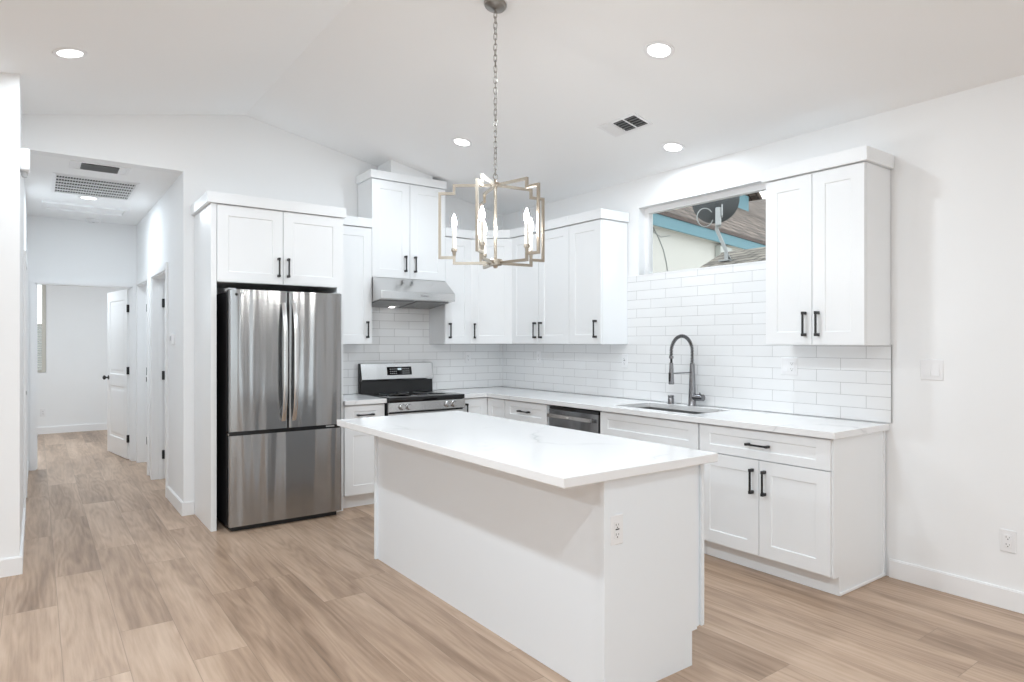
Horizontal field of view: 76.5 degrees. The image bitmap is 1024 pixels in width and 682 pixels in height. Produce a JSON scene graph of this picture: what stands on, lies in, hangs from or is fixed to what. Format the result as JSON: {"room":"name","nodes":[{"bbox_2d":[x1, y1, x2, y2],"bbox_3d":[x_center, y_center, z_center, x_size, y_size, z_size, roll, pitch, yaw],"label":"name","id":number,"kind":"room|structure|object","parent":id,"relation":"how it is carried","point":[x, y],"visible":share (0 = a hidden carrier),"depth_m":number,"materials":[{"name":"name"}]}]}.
{"room":"kitchen","nodes":[
{"label":"kitchen","id":0,"kind":"room"},
{"bbox_2d":[0,73,26,558],"bbox_3d":[-5.417,-0.124,4.550,3.200,3.054,3.890,0,0,-36],"label":"wall","id":1,"kind":"structure","parent":0,"point":[13,211],"depth_m":3.90,"materials":[{"name":"white paint"}]},
{"bbox_2d":[0,556,22,577],"bbox_3d":[-4.257,1.349,2.979,3.214,0.108,0.014,0,0,-36],"label":"baseboard","id":2,"kind":"structure","parent":1,"relation":"attached to","point":[11,566],"depth_m":3.89,"materials":[{"name":"white paint"}]},
{"bbox_2d":[20,507,25,556],"bbox_3d":[-3.393,1.349,4.507,0.014,0.108,1.430,0,0,-36],"label":"baseboard","id":3,"kind":"structure","parent":1,"relation":"attached to","point":[24,508],"depth_m":4.45,"materials":[{"name":"white paint"}]},
{"bbox_2d":[20,148,29,177],"bbox_3d":[-3.015,-1.102,4.022,0.050,0.170,0.120,0,0,-36],"label":"door chime","id":4,"kind":"object","parent":1,"relation":"attached to","point":[24,152],"visible":0.98,"depth_m":3.98,"materials":[{"name":"white plastic"}]},
{"bbox_2d":[23,250,26,507],"bbox_3d":[-4.159,0.344,5.452,0.136,2.118,0.996,0,0,-36],"label":"trim","id":5,"kind":"structure","parent":1,"relation":"attached to","point":[24,252],"depth_m":5.09,"materials":[{"name":"white paint"}]},
{"bbox_2d":[27,461,28,488],"bbox_3d":[-4.838,1.349,6.480,0.014,0.108,1.460,0,0,-36],"label":"baseboard","id":6,"kind":"structure","parent":1,"relation":"attached to","point":[27,461],"depth_m":6.62,"materials":[{"name":"white paint"}]},
{"bbox_2d":[27,215,136,470],"bbox_3d":[-4.149,-0.047,7.964,3.120,2.900,0.120,0,0,-36],"label":"wall","id":7,"kind":"structure","parent":0,"point":[57,248],"depth_m":7.31,"materials":[{"name":"white paint"}]},
{"bbox_2d":[30,279,135,470],"bbox_3d":[-4.877,0.357,7.421,1.009,2.092,0.136,0,0,-36],"label":"trim","id":8,"kind":"structure","parent":7,"relation":"attached to","point":[33,282],"depth_m":7.32,"materials":[{"name":"white paint"}]},
{"bbox_2d":[102,289,128,458],"bbox_3d":[-4.867,0.384,8.036,0.892,2.022,0.169,0,0,45],"label":"door","id":9,"kind":"structure","parent":7,"relation":"in","point":[117,377],"depth_m":7.99,"materials":[{"name":"white paint"}]},
{"bbox_2d":[37,285,127,426],"bbox_3d":[-7.470,0.003,9.721,4.400,2.800,0.120,0,0,-36],"label":"wall","id":10,"kind":"structure","parent":0,"point":[72,390],"depth_m":10.13,"materials":[{"name":"white paint"}]},
{"bbox_2d":[37,324,41,371],"bbox_3d":[-7.492,0.096,9.667,0.800,0.737,0.028,0,0,-36],"label":"window blind","id":11,"kind":"object","parent":10,"relation":"attached to","point":[38,325],"visible":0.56,"depth_m":9.88,"materials":[{"name":"grey plastic"}]},
{"bbox_2d":[40,408,45,415],"bbox_3d":[-7.137,1.073,9.885,0.072,0.118,0.009,0,0,-36],"label":"wall outlet","id":12,"kind":"object","parent":10,"relation":"attached to","point":[43,410],"visible":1,"depth_m":9.88,"materials":[{"name":"white plastic"}]},
{"bbox_2d":[37,423,106,433],"bbox_3d":[-7.471,1.349,9.637,4.300,0.108,0.014,0,0,-36],"label":"baseboard","id":13,"kind":"structure","parent":10,"relation":"attached to","point":[99,426],"depth_m":10.09,"materials":[{"name":"white paint"}]},
{"bbox_3d":[-7.511,-0.227,9.697,0.905,1.400,0.050,0,0,-36],"label":"window","id":14,"kind":"structure","parent":10,"relation":"in","visible":0},
{"bbox_2d":[42,285,45,371],"bbox_3d":[-7.150,-0.227,9.918,0.050,1.380,0.030,0,0,-36],"label":"track","id":15,"kind":"object","parent":14,"relation":"attached to","point":[43,286],"visible":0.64,"depth_m":9.91,"materials":[{"name":"grey"}]},
{"bbox_2d":[24,154,180,224],"bbox_3d":[-3.257,-1.427,6.746,3.120,0.100,2.900,0,0,-36],"label":"ceiling","id":16,"kind":"structure","parent":0,"point":[38,183],"depth_m":5.91,"materials":[{"name":"white paint"}]},
{"bbox_2d":[42,200,129,216],"bbox_3d":[-4.386,-1.366,6.687,0.740,0.022,0.400,0,0,-36],"label":"attic hatch","id":17,"kind":"object","parent":16,"relation":"attached to","point":[48,205],"visible":1,"depth_m":6.69,"materials":[{"name":"white paint"}]},
{"bbox_2d":[78,196,98,199],"bbox_3d":[-4.044,-1.374,6.206,0.176,0.006,0.176,0,0,-36],"label":"recessed light","id":18,"kind":"object","parent":16,"relation":"in","point":[81,197],"visible":1,"depth_m":6.18,"materials":[{"name":"white plastic"}]},
{"bbox_2d":[86,218,100,222],"bbox_3d":[-4.697,-1.358,7.290,0.136,0.040,0.136,0,0,-36],"label":"smoke detector","id":19,"kind":"object","parent":16,"relation":"attached to","point":[91,220],"visible":1,"depth_m":7.25,"materials":[{"name":"white plastic"}]},
{"bbox_2d":[51,172,139,200],"bbox_3d":[-3.723,-1.371,5.791,0.620,0.012,0.820,0,0,-36],"label":"ceiling vent","id":20,"kind":"object","parent":16,"relation":"in","point":[61,183],"visible":1,"depth_m":5.75,"materials":[{"name":"white plastic"}]},
{"bbox_2d":[69,160,130,175],"bbox_3d":[-3.260,-1.370,5.138,0.400,0.015,0.270,0,0,-36],"label":"ceiling vent","id":21,"kind":"object","parent":16,"relation":"in","point":[73,164],"visible":1,"depth_m":5.11,"materials":[{"name":"white plastic"}]},
{"bbox_2d":[137,175,180,498],"bbox_3d":[-3.531,-0.047,6.545,0.120,2.900,2.900,0,0,-36],"label":"wall","id":22,"kind":"structure","parent":0,"point":[159,231],"depth_m":5.71,"materials":[{"name":"white paint"}]},
{"bbox_2d":[136,274,148,474],"bbox_3d":[-4.052,0.344,7.242,0.136,2.118,0.956,0,0,-36],"label":"trim","id":23,"kind":"structure","parent":22,"relation":"attached to","point":[142,284],"depth_m":7.56,"materials":[{"name":"white paint"}]},
{"bbox_2d":[150,262,167,497],"bbox_3d":[-3.349,0.344,6.282,0.136,2.118,1.016,0,0,-36],"label":"trim","id":24,"kind":"structure","parent":22,"relation":"attached to","point":[158,275],"depth_m":6.62,"materials":[{"name":"white paint"}]},
{"bbox_2d":[162,281,164,477],"bbox_3d":[-3.231,0.384,6.895,0.862,2.022,0.169,0,0,-33],"label":"door","id":25,"kind":"structure","parent":22,"relation":"in","point":[163,300],"depth_m":6.66,"materials":[{"name":"white paint"}]},
{"bbox_2d":[169,334,174,344],"bbox_3d":[-2.939,-0.022,5.615,0.025,0.090,0.130,0,0,-36],"label":"thermostat","id":26,"kind":"object","parent":22,"relation":"attached to","point":[171,336],"visible":1,"depth_m":5.57,"materials":[{"name":"white plastic"}]},
{"bbox_2d":[167,486,183,515],"bbox_3d":[-2.873,1.349,5.534,0.014,0.108,0.759,0,0,-36],"label":"baseboard","id":27,"kind":"structure","parent":22,"relation":"attached to","point":[172,497],"depth_m":5.46,"materials":[{"name":"white paint"}]},
{"bbox_2d":[22,114,502,513],"bbox_3d":[-1.832,-0.263,5.918,4.200,3.332,0.120,0,0,-36],"label":"wall","id":28,"kind":"structure","parent":0,"point":[232,154],"depth_m":5.32,"materials":[{"name":"white paint"}]},
{"bbox_2d":[184,501,193,515],"bbox_3d":[-2.616,1.349,5.260,0.078,0.108,0.014,0,0,-36],"label":"baseboard","id":29,"kind":"structure","parent":28,"relation":"attached to","point":[188,506],"depth_m":5.26,"materials":[{"name":"white paint"}]},
{"bbox_2d":[343,216,372,343],"bbox_3d":[-1.500,-0.544,5.855,0.382,1.128,0.354,0,0,-36],"label":"upper cabinet","id":30,"kind":"object","parent":28,"relation":"attached to","point":[357,231],"visible":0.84,"depth_m":5.78,"materials":[{"name":"white paint"}]},
{"bbox_2d":[356,169,446,280],"bbox_3d":[-1.044,-1.071,6.189,0.787,0.967,0.354,0,0,-36],"label":"upper cabinet","id":31,"kind":"object","parent":28,"relation":"attached to","point":[403,209],"visible":0.99,"depth_m":6.05,"materials":[{"name":"white paint"}]},
{"bbox_2d":[378,160,432,178],"bbox_3d":[-1.027,-1.619,6.242,0.438,0.127,0.290,0,0,-36],"label":"duct cover","id":32,"kind":"object","parent":31,"relation":"on","point":[389,166],"visible":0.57,"depth_m":6.08,"materials":[{"name":"white paint"}]},
{"bbox_2d":[372,277,454,308],"bbox_3d":[-0.993,-0.455,6.133,0.758,0.260,0.505,0,0,-36],"label":"range hood","id":33,"kind":"object","parent":31,"relation":"attached to","point":[386,292],"visible":0.97,"depth_m":5.98,"materials":[{"name":"silver metal"}]},
{"bbox_2d":[343,307,501,393],"bbox_3d":[-0.935,0.070,6.495,2.054,0.830,0.008,0,0,-36],"label":"tile backsplash","id":34,"kind":"structure","parent":28,"relation":"attached to","point":[398,334],"depth_m":6.50,"materials":[{"name":"white tile"}]},
{"bbox_2d":[429,228,471,343],"bbox_3d":[-0.608,-0.544,6.508,0.303,1.128,0.354,0,0,-36],"label":"upper cabinet","id":35,"kind":"object","parent":28,"relation":"attached to","point":[450,323],"visible":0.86,"depth_m":6.41,"materials":[{"name":"white paint"}]},
{"bbox_2d":[0,0,1023,215],"bbox_3d":[-0.071,-1.489,0.824,7.620,1.080,10.420,0,0,-36],"label":"ceiling","id":36,"kind":"structure","parent":0,"point":[374,82],"depth_m":3.97,"materials":[{"name":"white paint"}]},
{"bbox_2d":[52,47,87,58],"bbox_3d":[-2.555,-1.667,3.754,0.172,0.039,0.176,0,0,-32],"label":"recessed light","id":37,"kind":"object","parent":36,"relation":"in","point":[67,52],"visible":1,"depth_m":3.75,"materials":[{"name":"white plastic"}]},
{"bbox_2d":[451,137,471,146],"bbox_3d":[-0.412,-1.643,5.346,0.172,0.039,0.176,0,0,-32],"label":"recessed light","id":38,"kind":"object","parent":36,"relation":"in","point":[458,141],"visible":1,"depth_m":5.34,"materials":[{"name":"white plastic"}]},
{"bbox_2d":[438,0,544,268],"bbox_3d":[-0.063,-1.111,3.502,0.552,1.433,0.595,0,0,-36],"label":"chandelier","id":39,"kind":"object","parent":36,"relation":"hanging from","point":[493,6],"visible":1,"depth_m":3.48,"materials":[{"name":"silver metal"}]},
{"bbox_2d":[597,112,652,136],"bbox_3d":[0.797,-1.533,4.601,0.187,0.044,0.360,0,0,-36],"label":"ceiling vent","id":40,"kind":"object","parent":36,"relation":"in","point":[631,122],"visible":1,"depth_m":4.59,"materials":[{"name":"white plastic"}]},
{"bbox_2d":[643,41,674,58],"bbox_3d":[0.829,-1.642,3.660,0.172,0.039,0.176,0,0,-32],"label":"recessed light","id":41,"kind":"object","parent":36,"relation":"in","point":[654,49],"visible":1,"depth_m":3.65,"materials":[{"name":"white plastic"}]},
{"bbox_2d":[661,142,684,152],"bbox_3d":[1.194,-1.443,4.817,0.172,0.039,0.176,0,0,-41],"label":"recessed light","id":42,"kind":"object","parent":36,"relation":"in","point":[673,147],"visible":1,"depth_m":4.81,"materials":[{"name":"white plastic"}]},
{"bbox_2d":[0,430,1023,681],"bbox_3d":[-2.163,1.453,3.493,7.600,0.100,17.400,0,0,-36],"label":"floor","id":43,"kind":"structure","parent":0,"point":[115,584],"depth_m":3.32,"materials":[{"name":"brown wood"}]},
{"bbox_2d":[191,191,345,531],"bbox_3d":[-1.983,0.147,5.318,1.064,2.511,0.650,0,0,-36],"label":"tall cabinet","id":44,"kind":"object","parent":43,"relation":"on","point":[242,241],"visible":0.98,"depth_m":5.03,"materials":[{"name":"white paint"}]},
{"bbox_2d":[217,288,340,531],"bbox_3d":[-1.909,0.503,5.252,0.861,1.800,0.784,0,0,-36],"label":"refrigerator","id":45,"kind":"object","parent":43,"relation":"on","point":[279,352],"visible":0.98,"depth_m":4.96,"materials":[{"name":"silver metal"}]},
{"bbox_2d":[343,403,384,507],"bbox_3d":[-1.416,0.965,5.732,0.372,0.876,0.647,0,0,-36],"label":"base cabinet","id":46,"kind":"object","parent":43,"relation":"on","point":[358,447],"visible":0.45,"depth_m":5.48,"materials":[{"name":"white paint"}]},
{"bbox_2d":[343,394,386,405],"bbox_3d":[-1.418,0.508,5.739,0.378,0.038,0.638,0,0,-36],"label":"countertop","id":47,"kind":"structure","parent":46,"relation":"on","point":[348,399],"depth_m":5.54,"materials":[{"name":"white stone"}]},
{"bbox_2d":[358,362,464,415],"bbox_3d":[-0.922,0.801,6.032,0.770,1.204,0.716,0,0,-36],"label":"range","id":48,"kind":"object","parent":43,"relation":"on","point":[407,388],"visible":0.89,"depth_m":6.09,"materials":[{"name":"silver metal"}]},
{"bbox_2d":[361,390,464,402],"bbox_3d":[-0.924,0.502,6.034,0.758,0.042,0.615,0,0,-36],"label":"cooktop","id":49,"kind":"object","parent":48,"relation":"in","point":[392,396],"depth_m":5.93,"materials":[{"name":"black metal"}]},
{"bbox_2d":[463,397,506,417],"bbox_3d":[-0.202,0.965,6.470,0.893,0.876,0.893,0,0,-36],"label":"base cabinet","id":50,"kind":"object","parent":43,"relation":"on","point":[489,406],"visible":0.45,"depth_m":6.16,"materials":[{"name":"white paint"}]},
{"bbox_2d":[436,387,888,438],"bbox_3d":[0.712,0.508,5.222,0.900,0.038,3.990,0,0,-36],"label":"countertop","id":51,"kind":"structure","parent":50,"relation":"on","point":[820,427],"depth_m":4.43,"materials":[{"name":"white stone"}]},
{"bbox_2d":[668,395,673,403],"bbox_3d":[1.251,0.454,5.111,0.048,0.070,0.048,0,0,-36],"label":"air gap","id":52,"kind":"object","parent":51,"relation":"on","point":[670,397],"visible":1,"depth_m":5.09,"materials":[{"name":"silver metal"}]},
{"bbox_2d":[643,407,701,413],"bbox_3d":[1.174,0.638,4.822,0.413,0.220,0.778,0,0,-36],"label":"sink","id":53,"kind":"object","parent":51,"relation":"in","point":[652,408],"visible":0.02,"depth_m":5.06,"materials":[{"name":"silver metal"}]},
{"bbox_2d":[668,334,704,405],"bbox_3d":[1.301,0.215,4.859,0.298,0.546,0.132,0,0,-36],"label":"spring faucet","id":54,"kind":"object","parent":51,"relation":"on","point":[693,397],"visible":1,"depth_m":4.92,"materials":[{"name":"silver metal"}]},
{"bbox_2d":[505,400,552,424],"bbox_3d":[0.345,0.965,5.931,0.647,0.876,0.618,0,0,-36],"label":"base cabinet","id":55,"kind":"object","parent":43,"relation":"on","point":[530,412],"visible":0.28,"depth_m":5.73,"materials":[{"name":"white paint"}]},
{"bbox_2d":[374,436,703,681],"bbox_3d":[-0.004,0.965,3.546,0.658,0.876,2.112,0,0,-36],"label":"kitchen island","id":56,"kind":"object","parent":43,"relation":"on","point":[534,563],"visible":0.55,"depth_m":2.81,"materials":[{"name":"white paint"}]},
{"bbox_2d":[337,411,717,487],"bbox_3d":[-0.098,0.508,3.472,0.893,0.038,2.181,0,0,-36],"label":"island countertop","id":57,"kind":"structure","parent":56,"relation":"on","point":[560,457],"depth_m":3.00,"materials":[{"name":"white stone"}]},
{"bbox_2d":[611,513,622,545],"bbox_3d":[0.410,0.735,2.540,0.072,0.118,0.010,0,0,-36],"label":"wall outlet","id":58,"kind":"object","parent":56,"relation":"attached to","point":[617,520],"visible":1,"depth_m":2.54,"materials":[{"name":"white plastic"}]},
{"bbox_2d":[614,521,619,538],"bbox_3d":[0.411,0.735,2.538,0.034,0.068,0.003,0,0,-36],"label":"socket","id":59,"kind":"object","parent":58,"relation":"attached to","point":[616,523],"depth_m":2.54,"materials":[{"name":"grey plastic"}]},
{"bbox_2d":[547,405,601,433],"bbox_3d":[0.708,0.972,5.417,0.654,0.862,0.604,0,0,-36],"label":"dishwasher","id":60,"kind":"object","parent":43,"relation":"on","point":[587,420],"visible":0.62,"depth_m":5.22,"materials":[{"name":"grey metal"}]},
{"bbox_2d":[600,407,705,553],"bbox_3d":[1.179,0.965,4.793,0.647,0.876,0.923,0,0,-36],"label":"base cabinet","id":61,"kind":"object","parent":43,"relation":"on","point":[685,434],"visible":0.15,"depth_m":4.57,"materials":[{"name":"white paint"}]},
{"bbox_2d":[700,423,885,595],"bbox_3d":[1.717,0.965,4.059,0.647,0.876,0.890,0,0,-36],"label":"base cabinet","id":62,"kind":"object","parent":43,"relation":"on","point":[809,511],"visible":0.98,"depth_m":3.78,"materials":[{"name":"white paint"}]},
{"bbox_2d":[503,75,1023,591],"bbox_3d":[2.937,-0.015,3.089,0.150,2.835,10.320,0,0,-36],"label":"wall","id":63,"kind":"structure","parent":0,"point":[954,445],"depth_m":3.63,"materials":[{"name":"white paint"}]},
{"bbox_2d":[471,230,511,343],"bbox_3d":[-0.171,-0.544,6.670,0.612,1.128,0.610,0,0,-36],"label":"upper cabinet","id":64,"kind":"object","parent":63,"relation":"attached to","point":[491,288],"visible":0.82,"depth_m":6.45,"materials":[{"name":"white paint"}]},
{"bbox_2d":[510,216,569,343],"bbox_3d":[0.362,-0.544,6.161,0.354,1.128,0.857,0,0,-36],"label":"upper cabinet","id":65,"kind":"object","parent":63,"relation":"attached to","point":[540,292],"visible":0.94,"depth_m":6.03,"materials":[{"name":"white paint"}]},
{"bbox_2d":[568,208,628,343],"bbox_3d":[0.740,-0.544,5.645,0.354,1.128,0.420,0,0,-36],"label":"upper cabinet","id":66,"kind":"object","parent":63,"relation":"attached to","point":[597,237],"visible":1,"depth_m":5.53,"materials":[{"name":"white paint"}]},
{"bbox_2d":[627,261,765,276],"bbox_3d":[1.454,-0.562,5.053,0.100,0.006,1.520,0,0,-36],"label":"trim","id":67,"kind":"structure","parent":63,"relation":"attached to","point":[760,261],"depth_m":4.98,"materials":[{"name":"white paint"}]},
{"bbox_2d":[502,262,891,422],"bbox_3d":[1.081,-0.037,5.486,0.009,1.044,4.003,0,0,-36],"label":"tile backsplash","id":68,"kind":"structure","parent":63,"relation":"attached to","point":[721,310],"depth_m":4.89,"materials":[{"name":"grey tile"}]},
{"bbox_2d":[537,351,540,362],"bbox_3d":[0.270,0.155,6.580,0.009,0.118,0.072,0,0,-36],"label":"wall outlet","id":69,"kind":"object","parent":68,"relation":"attached to","point":[538,352],"visible":1,"depth_m":6.57,"materials":[{"name":"white plastic"}]},
{"bbox_2d":[622,354,627,367],"bbox_3d":[0.975,0.165,5.619,0.010,0.118,0.072,0,0,-36],"label":"wall outlet","id":70,"kind":"object","parent":68,"relation":"attached to","point":[624,356],"visible":1,"depth_m":5.61,"materials":[{"name":"white plastic"}]},
{"bbox_2d":[781,357,796,374],"bbox_3d":[1.872,0.165,4.392,0.012,0.118,0.118,0,0,-36],"label":"wall outlet","id":71,"kind":"object","parent":68,"relation":"attached to","point":[788,365],"visible":1,"depth_m":4.39,"materials":[{"name":"white plastic"}]},
{"bbox_2d":[790,361,793,370],"bbox_3d":[1.885,0.165,4.372,0.003,0.068,0.034,0,0,-36],"label":"socket","id":72,"kind":"object","parent":71,"relation":"attached to","point":[791,362],"depth_m":4.37,"materials":[{"name":"grey plastic"}]},
{"bbox_2d":[645,183,765,273],"bbox_3d":[1.557,-0.837,5.023,0.050,0.595,1.350,0,0,-36],"label":"window","id":73,"kind":"structure","parent":63,"relation":"in","point":[649,212],"depth_m":5.29,"materials":[{"name":"white paint"}]},
{"bbox_2d":[761,145,893,344],"bbox_3d":[1.931,-0.544,4.019,0.354,1.128,0.662,0,0,-36],"label":"upper cabinet","id":74,"kind":"object","parent":63,"relation":"attached to","point":[828,216],"visible":1,"depth_m":3.85,"materials":[{"name":"white paint"}]},
{"bbox_2d":[920,359,943,380],"bbox_3d":[2.390,0.160,3.699,0.012,0.118,0.118,0,0,-36],"label":"light switch","id":75,"kind":"object","parent":63,"relation":"attached to","point":[929,369],"visible":1,"depth_m":3.70,"materials":[{"name":"white plastic"}]},
{"bbox_2d":[889,558,1023,613],"bbox_3d":[4.088,1.349,1.379,0.014,0.108,6.200,0,0,-36],"label":"baseboard","id":76,"kind":"structure","parent":63,"relation":"attached to","point":[998,596],"depth_m":3.58,"materials":[{"name":"white paint"}]},
{"bbox_2d":[1000,528,1015,553],"bbox_3d":[2.604,1.046,3.409,0.009,0.118,0.072,0,0,-36],"label":"wall outlet","id":77,"kind":"object","parent":63,"relation":"attached to","point":[1007,537],"visible":1,"depth_m":3.41,"materials":[{"name":"white plastic"}]},
{"bbox_2d":[1004,534,1011,547],"bbox_3d":[2.601,1.046,3.408,0.003,0.068,0.034,0,0,-36],"label":"socket","id":78,"kind":"object","parent":77,"relation":"attached to","point":[1007,537],"depth_m":3.41,"materials":[{"name":"grey plastic"}]},
{"label":"outside","id":79,"kind":"structure","parent":0,"visible":0},
{"bbox_3d":[7.964,1.728,13.020,60.000,0.050,60.000,0,0,-36],"label":"ground","id":80,"kind":"structure","parent":79,"visible":0},
{"bbox_2d":[37,323,41,369],"bbox_3d":[-9.318,0.678,12.074,5.000,2.050,0.100,0,0,-36],"label":"fence","id":81,"kind":"object","parent":80,"relation":"on","point":[37,323],"visible":0.02,"depth_m":12.29,"materials":[{"name":"grey"}]},
{"bbox_2d":[653,199,765,272],"bbox_3d":[7.052,-2.747,19.754,7.380,8.300,24.350,0,0,42],"label":"house","id":82,"kind":"structure","parent":80,"relation":"on","point":[679,242],"depth_m":9.62,"materials":[{"name":"brown"}]},
{"bbox_2d":[738,192,761,211],"bbox_3d":[5.305,-3.492,16.229,1.350,0.990,1.400,0,0,42],"label":"dormer","id":83,"kind":"object","parent":82,"relation":"on","point":[744,200],"visible":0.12,"depth_m":16.11,"materials":[{"name":"teal"}]},
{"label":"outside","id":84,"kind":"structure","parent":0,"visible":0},
{"bbox_2d":[700,247,765,267],"bbox_3d":[3.089,0.165,6.238,0.922,2.476,3.220,0,0,-36],"label":"porch roof","id":85,"kind":"structure","parent":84,"point":[754,254],"depth_m":6.96,"materials":[{"name":"grey"}]},
{"bbox_2d":[692,196,739,261],"bbox_3d":[2.169,-1.300,6.937,0.472,0.885,0.262,0,0,28],"label":"satellite dish","id":86,"kind":"object","parent":85,"relation":"on","point":[715,212],"visible":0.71,"depth_m":6.92,"materials":[{"name":"grey metal"}]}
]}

